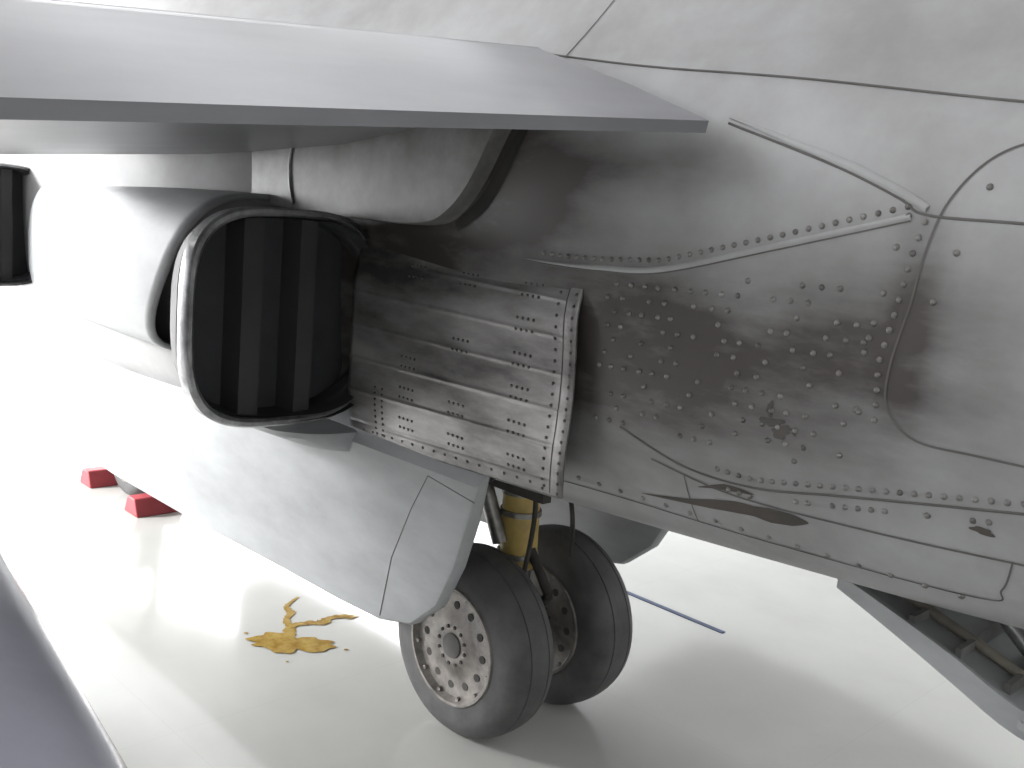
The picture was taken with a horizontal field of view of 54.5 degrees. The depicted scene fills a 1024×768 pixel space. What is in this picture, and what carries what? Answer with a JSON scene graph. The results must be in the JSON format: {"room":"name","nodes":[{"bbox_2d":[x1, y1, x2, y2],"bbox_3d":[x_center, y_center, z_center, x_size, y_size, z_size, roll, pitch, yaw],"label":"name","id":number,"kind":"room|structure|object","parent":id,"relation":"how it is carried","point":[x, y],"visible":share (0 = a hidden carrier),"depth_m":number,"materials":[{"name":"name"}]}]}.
{"room":"aircraft hangar","nodes":[
{"label":"aircraft hangar","id":0,"kind":"room"},
{"bbox_2d":[0,301,1023,767],"bbox_3d":[-1.726,0.685,6.846,21.600,0.200,26.300,-5,13,-44],"label":"floor","id":1,"kind":"structure","parent":0,"point":[150,616],"depth_m":4.21,"materials":[{"name":"white concrete"}]},
{"bbox_2d":[80,466,117,487],"bbox_3d":[-2.533,0.568,6.228,0.280,0.100,0.174,-5,13,-44],"label":"chock","id":2,"kind":"object","parent":1,"relation":"on","point":[92,477],"visible":0.51,"depth_m":6.14,"materials":[{"name":"red plastic"}]},
{"bbox_2d":[114,475,144,494],"bbox_3d":[-2.209,0.183,5.994,0.260,0.989,0.500,-5,13,-44],"label":"nose landing gear","id":3,"kind":"object","parent":1,"relation":"on","point":[126,487],"visible":0.02,"depth_m":5.95,"materials":[{"name":"rubber"}]},
{"bbox_2d":[0,0,1023,628],"bbox_3d":[-0.214,-0.812,3.882,1.671,2.185,14.400,-5,13,-44],"label":"fuselage","id":4,"kind":"object","parent":3,"relation":"on","point":[955,382],"visible":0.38,"depth_m":2.27,"materials":[{"name":"grey paint"}]},
{"bbox_2d":[0,162,31,286],"bbox_3d":[-2.645,-0.839,5.163,0.880,0.605,0.666,-5,13,-44],"label":"front nozzle","id":5,"kind":"object","parent":4,"relation":"attached to","point":[13,262],"visible":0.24,"depth_m":4.97,"materials":[{"name":"metal"}]},
{"bbox_2d":[28,185,269,349],"bbox_3d":[-1.623,-0.521,4.196,0.350,0.650,1.811,-5,13,-44],"label":"fairing","id":6,"kind":"object","parent":4,"relation":"attached to","point":[104,256],"visible":0.92,"depth_m":3.97,"materials":[{"name":"grey paint"}]},
{"bbox_2d":[170,207,369,427],"bbox_3d":[-0.849,-0.281,3.565,1.023,0.704,0.774,-5,13,-44],"label":"rear nozzle","id":7,"kind":"object","parent":4,"relation":"attached to","point":[255,305],"visible":0.77,"depth_m":3.21,"materials":[{"name":"metal"}]},
{"bbox_2d":[0,0,541,154],"bbox_3d":[-2.221,-0.749,2.430,4.300,0.836,2.700,-5,13,-44],"label":"wing port","id":8,"kind":"object","parent":4,"relation":"attached to","point":[17,137],"visible":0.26,"depth_m":2.77,"materials":[{"name":"grey metal"}]},
{"bbox_2d":[0,552,126,767],"bbox_3d":[-1.197,0.084,1.837,0.403,1.120,4.033,-3,12,-39],"label":"tank","id":9,"kind":"object","parent":8,"relation":"attached to","point":[47,720],"visible":1,"depth_m":1.27,"materials":[{"name":"grey metal"}]},
{"bbox_2d":[0,0,708,132],"bbox_3d":[-1.197,-0.423,1.135,3.920,0.634,0.665,-5,13,-44],"label":"flap","id":10,"kind":"object","parent":8,"relation":"attached to","point":[60,61],"visible":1,"depth_m":1.71,"materials":[{"name":"grey paint"}]},
{"bbox_2d":[55,337,489,624],"bbox_3d":[-1.270,0.268,4.239,0.104,0.746,3.420,-5,13,-44],"label":"pod","id":11,"kind":"object","parent":4,"relation":"attached to","point":[334,520],"visible":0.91,"depth_m":3.73,"materials":[{"name":"grey paint"}]},
{"bbox_2d":[379,476,427,614],"bbox_3d":[-0.362,0.542,3.278,0.009,0.561,0.246,-2,12,-36],"label":"strake seam","id":12,"kind":"object","parent":11,"relation":"attached to","point":[427,476],"visible":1,"depth_m":3.30,"materials":[{"name":"grey metal"}]},
{"bbox_2d":[428,476,473,502],"bbox_3d":[-0.189,0.324,3.064,0.004,0.033,0.220,-5,14,-45],"label":"strake seam","id":13,"kind":"object","parent":11,"relation":"attached to","point":[428,476],"visible":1,"depth_m":3.06,"materials":[{"name":"grey metal"}]},
{"bbox_2d":[252,418,356,450],"bbox_3d":[-0.787,0.122,3.714,0.560,0.090,0.772,-5,13,-44],"label":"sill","id":14,"kind":"structure","parent":4,"relation":"attached to","point":[326,434],"depth_m":3.40,"materials":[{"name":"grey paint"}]},
{"bbox_2d":[251,127,511,224],"bbox_3d":[-0.752,-0.804,3.592,0.175,0.366,2.537,-5,13,-44],"label":"fairing","id":15,"kind":"object","parent":4,"relation":"attached to","point":[418,175],"depth_m":3.10,"materials":[{"name":"grey metal"}]},
{"bbox_2d":[288,148,294,203],"bbox_3d":[-0.762,-0.770,3.474,0.013,0.280,0.066,-5,13,-44],"label":"joint","id":16,"kind":"object","parent":15,"relation":"attached to","point":[291,149],"depth_m":3.49,"materials":[{"name":"black metal"}]},
{"bbox_2d":[348,246,582,498],"bbox_3d":[-0.175,-0.068,3.039,0.061,0.690,1.057,-4,13,-43],"label":"shield","id":17,"kind":"object","parent":4,"relation":"attached to","point":[395,314],"visible":0.96,"depth_m":2.97,"materials":[{"name":"metal"}]},
{"bbox_2d":[362,264,577,495],"bbox_3d":[-0.156,-0.079,3.008,0.084,0.662,0.971,-5,13,-44],"label":"rivets","id":18,"kind":"object","parent":17,"relation":"attached to","point":[538,297],"depth_m":2.82,"materials":[{"name":"black metal"}]},
{"bbox_2d":[549,288,570,492],"bbox_3d":[0.135,0.012,2.696,0.046,0.598,0.032,-5,13,-44],"label":"joint","id":19,"kind":"object","parent":17,"relation":"attached to","point":[570,288],"depth_m":2.67,"materials":[{"name":"black metal"}]},
{"bbox_2d":[455,129,527,231],"bbox_3d":[-0.061,-0.595,2.861,0.013,0.331,0.291,-5,13,-44],"label":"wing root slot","id":20,"kind":"object","parent":4,"relation":"attached to","point":[485,199],"depth_m":2.85,"materials":[{"name":"black metal"}]},
{"bbox_2d":[480,487,667,563],"bbox_3d":[-0.459,0.203,5.031,0.104,0.746,3.420,-5,13,-44],"label":"starboard belly strake","id":21,"kind":"object","parent":4,"relation":"attached to","point":[624,540],"visible":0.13,"depth_m":4.12,"materials":[{"name":"grey paint"}]},
{"bbox_2d":[567,0,613,54],"bbox_3d":[0.231,-0.988,2.697,0.149,0.202,0.014,5,10,-2],"label":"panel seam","id":22,"kind":"object","parent":4,"relation":"attached to","point":[613,0],"visible":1,"depth_m":2.70,"materials":[{"name":"grey metal"}]},
{"bbox_2d":[683,474,698,521],"bbox_3d":[0.454,0.289,2.519,0.063,0.131,0.023,-5,13,-44],"label":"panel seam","id":23,"kind":"object","parent":4,"relation":"attached to","point":[683,474],"depth_m":2.51,"materials":[{"name":"black metal"}]},
{"bbox_2d":[523,220,910,274],"bbox_3d":[0.417,-0.335,2.395,0.013,0.187,1.081,-5,13,-44],"label":"metal strip","id":24,"kind":"object","parent":4,"relation":"attached to","point":[909,220],"depth_m":2.31,"materials":[{"name":"grey metal"}]},
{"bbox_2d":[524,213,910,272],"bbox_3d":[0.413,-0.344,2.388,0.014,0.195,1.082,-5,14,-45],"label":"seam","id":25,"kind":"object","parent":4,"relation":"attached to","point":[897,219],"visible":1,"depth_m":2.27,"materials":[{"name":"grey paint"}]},
{"bbox_2d":[642,493,807,525],"bbox_3d":[0.508,0.299,2.454,0.017,0.071,0.490,-4,13,-44],"label":"oil streak","id":26,"kind":"object","parent":4,"relation":"on","point":[766,514],"visible":1,"depth_m":2.39},
{"bbox_2d":[699,484,753,494],"bbox_3d":[0.516,0.256,2.415,0.006,0.030,0.160,-4,13,-43],"label":"oil streak","id":27,"kind":"object","parent":4,"relation":"attached to","point":[718,486],"visible":1,"depth_m":2.41},
{"bbox_2d":[766,400,773,417],"bbox_3d":[0.588,0.056,2.272,0.004,0.043,0.018,-5,13,-44],"label":"oil mark","id":28,"kind":"object","parent":4,"relation":"attached to","point":[770,405],"visible":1,"depth_m":2.27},
{"bbox_2d":[759,419,784,426],"bbox_3d":[0.593,0.087,2.274,0.002,0.023,0.068,-5,14,-45],"label":"oil mark","id":29,"kind":"object","parent":4,"relation":"attached to","point":[770,422],"visible":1,"depth_m":2.27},
{"bbox_2d":[771,427,789,439],"bbox_3d":[0.610,0.111,2.262,0.003,0.030,0.048,-5,13,-44],"label":"oil mark","id":30,"kind":"object","parent":4,"relation":"attached to","point":[778,434],"visible":1,"depth_m":2.26,"materials":[{"name":"black liquid"}]},
{"bbox_2d":[542,183,1023,599],"bbox_3d":[0.621,-0.062,2.295,0.144,0.894,1.454,-5,13,-44],"label":"rivets","id":31,"kind":"object","parent":4,"relation":"attached to","point":[912,253],"depth_m":2.24,"materials":[{"name":"grey metal"}]},
{"bbox_2d":[781,425,791,430],"bbox_3d":[0.620,0.098,2.249,0.001,0.013,0.031,-5,13,-44],"label":"oil mark","id":32,"kind":"object","parent":4,"relation":"attached to","point":[786,427],"visible":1,"depth_m":2.25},
{"bbox_2d":[564,481,1012,601],"bbox_3d":[0.557,0.312,2.440,0.053,0.152,1.282,-5,13,-44],"label":"belly seam","id":33,"kind":"object","parent":4,"relation":"attached to","point":[1011,566],"visible":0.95,"depth_m":2.29,"materials":[{"name":"black metal"}]},
{"bbox_2d":[555,54,1023,102],"bbox_3d":[0.593,-0.717,2.273,0.056,0.236,2.001,-4,13,-44],"label":"panel line","id":34,"kind":"object","parent":4,"relation":"attached to","point":[566,56],"visible":0.79,"depth_m":2.18,"materials":[{"name":"black metal"}]},
{"bbox_2d":[620,426,1023,515],"bbox_3d":[0.712,0.217,2.199,1.202,0.145,0.018,14,13,43],"label":"seam","id":35,"kind":"object","parent":4,"relation":"attached to","point":[621,427],"visible":1,"depth_m":2.19,"materials":[{"name":"black metal"}]},
{"bbox_2d":[729,117,929,211],"bbox_3d":[0.663,-0.478,2.135,0.011,0.189,0.494,-5,13,-44],"label":"ridge","id":36,"kind":"object","parent":4,"relation":"attached to","point":[844,163],"visible":1,"depth_m":2.08,"materials":[{"name":"grey paint"}]},
{"bbox_2d":[651,458,1023,566],"bbox_3d":[0.790,0.308,2.157,1.202,0.056,0.010,14,13,42],"label":"belly seam","id":37,"kind":"object","parent":4,"relation":"attached to","point":[948,549],"visible":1,"depth_m":2.19,"materials":[{"name":"black metal"}]},
{"bbox_2d":[728,122,1023,224],"bbox_3d":[0.830,-0.423,1.981,0.962,0.196,0.015,14,13,43],"label":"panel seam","id":38,"kind":"object","parent":4,"relation":"attached to","point":[729,123],"visible":1,"depth_m":2.05,"materials":[{"name":"grey metal"}]},
{"bbox_2d":[837,579,1023,740],"bbox_3d":[1.189,0.599,2.560,0.600,0.302,0.555,-5,13,-44],"label":"airbrake","id":39,"kind":"object","parent":4,"relation":"attached to","point":[983,659],"visible":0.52,"depth_m":2.42,"materials":[{"name":"grey paint"}]},
{"bbox_2d":[884,143,1023,467],"bbox_3d":[1.053,-0.136,1.816,0.695,0.629,0.032,13,13,41],"label":"hatch outline","id":40,"kind":"object","parent":4,"relation":"attached to","point":[1019,145],"visible":1,"depth_m":1.99},
{"bbox_2d":[968,526,994,537],"bbox_3d":[0.937,0.293,1.985,0.053,0.016,0.004,13,13,40],"label":"oil streak","id":41,"kind":"object","parent":4,"relation":"attached to","point":[980,530],"visible":1,"depth_m":1.98},
{"bbox_2d":[125,493,177,517],"bbox_3d":[-2.074,0.685,5.768,0.280,0.100,0.174,-5,13,-44],"label":"chock","id":42,"kind":"object","parent":1,"relation":"on","point":[138,505],"visible":0.51,"depth_m":5.68,"materials":[{"name":"red plastic"}]},
{"bbox_2d":[244,597,359,661],"bbox_3d":[-0.886,1.076,4.347,0.467,0.001,0.625,8,10,15],"label":"puddle","id":43,"kind":"object","parent":1,"relation":"on","point":[285,642],"visible":1,"depth_m":4.24,"materials":[{"name":"yellow liquid"}]},
{"bbox_2d":[398,480,632,738],"bbox_3d":[0.028,0.705,3.708,0.653,1.103,0.690,-5,13,-44],"label":"gear","id":44,"kind":"object","parent":1,"relation":"on","point":[544,614],"visible":0.87,"depth_m":3.60,"materials":[{"name":"rubber"}]},
{"bbox_2d":[627,591,724,632],"bbox_3d":[0.794,1.124,4.922,0.030,0.002,0.600,-5,13,-44],"label":"tape","id":45,"kind":"object","parent":1,"relation":"on","point":[628,592],"visible":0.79,"depth_m":4.90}
]}

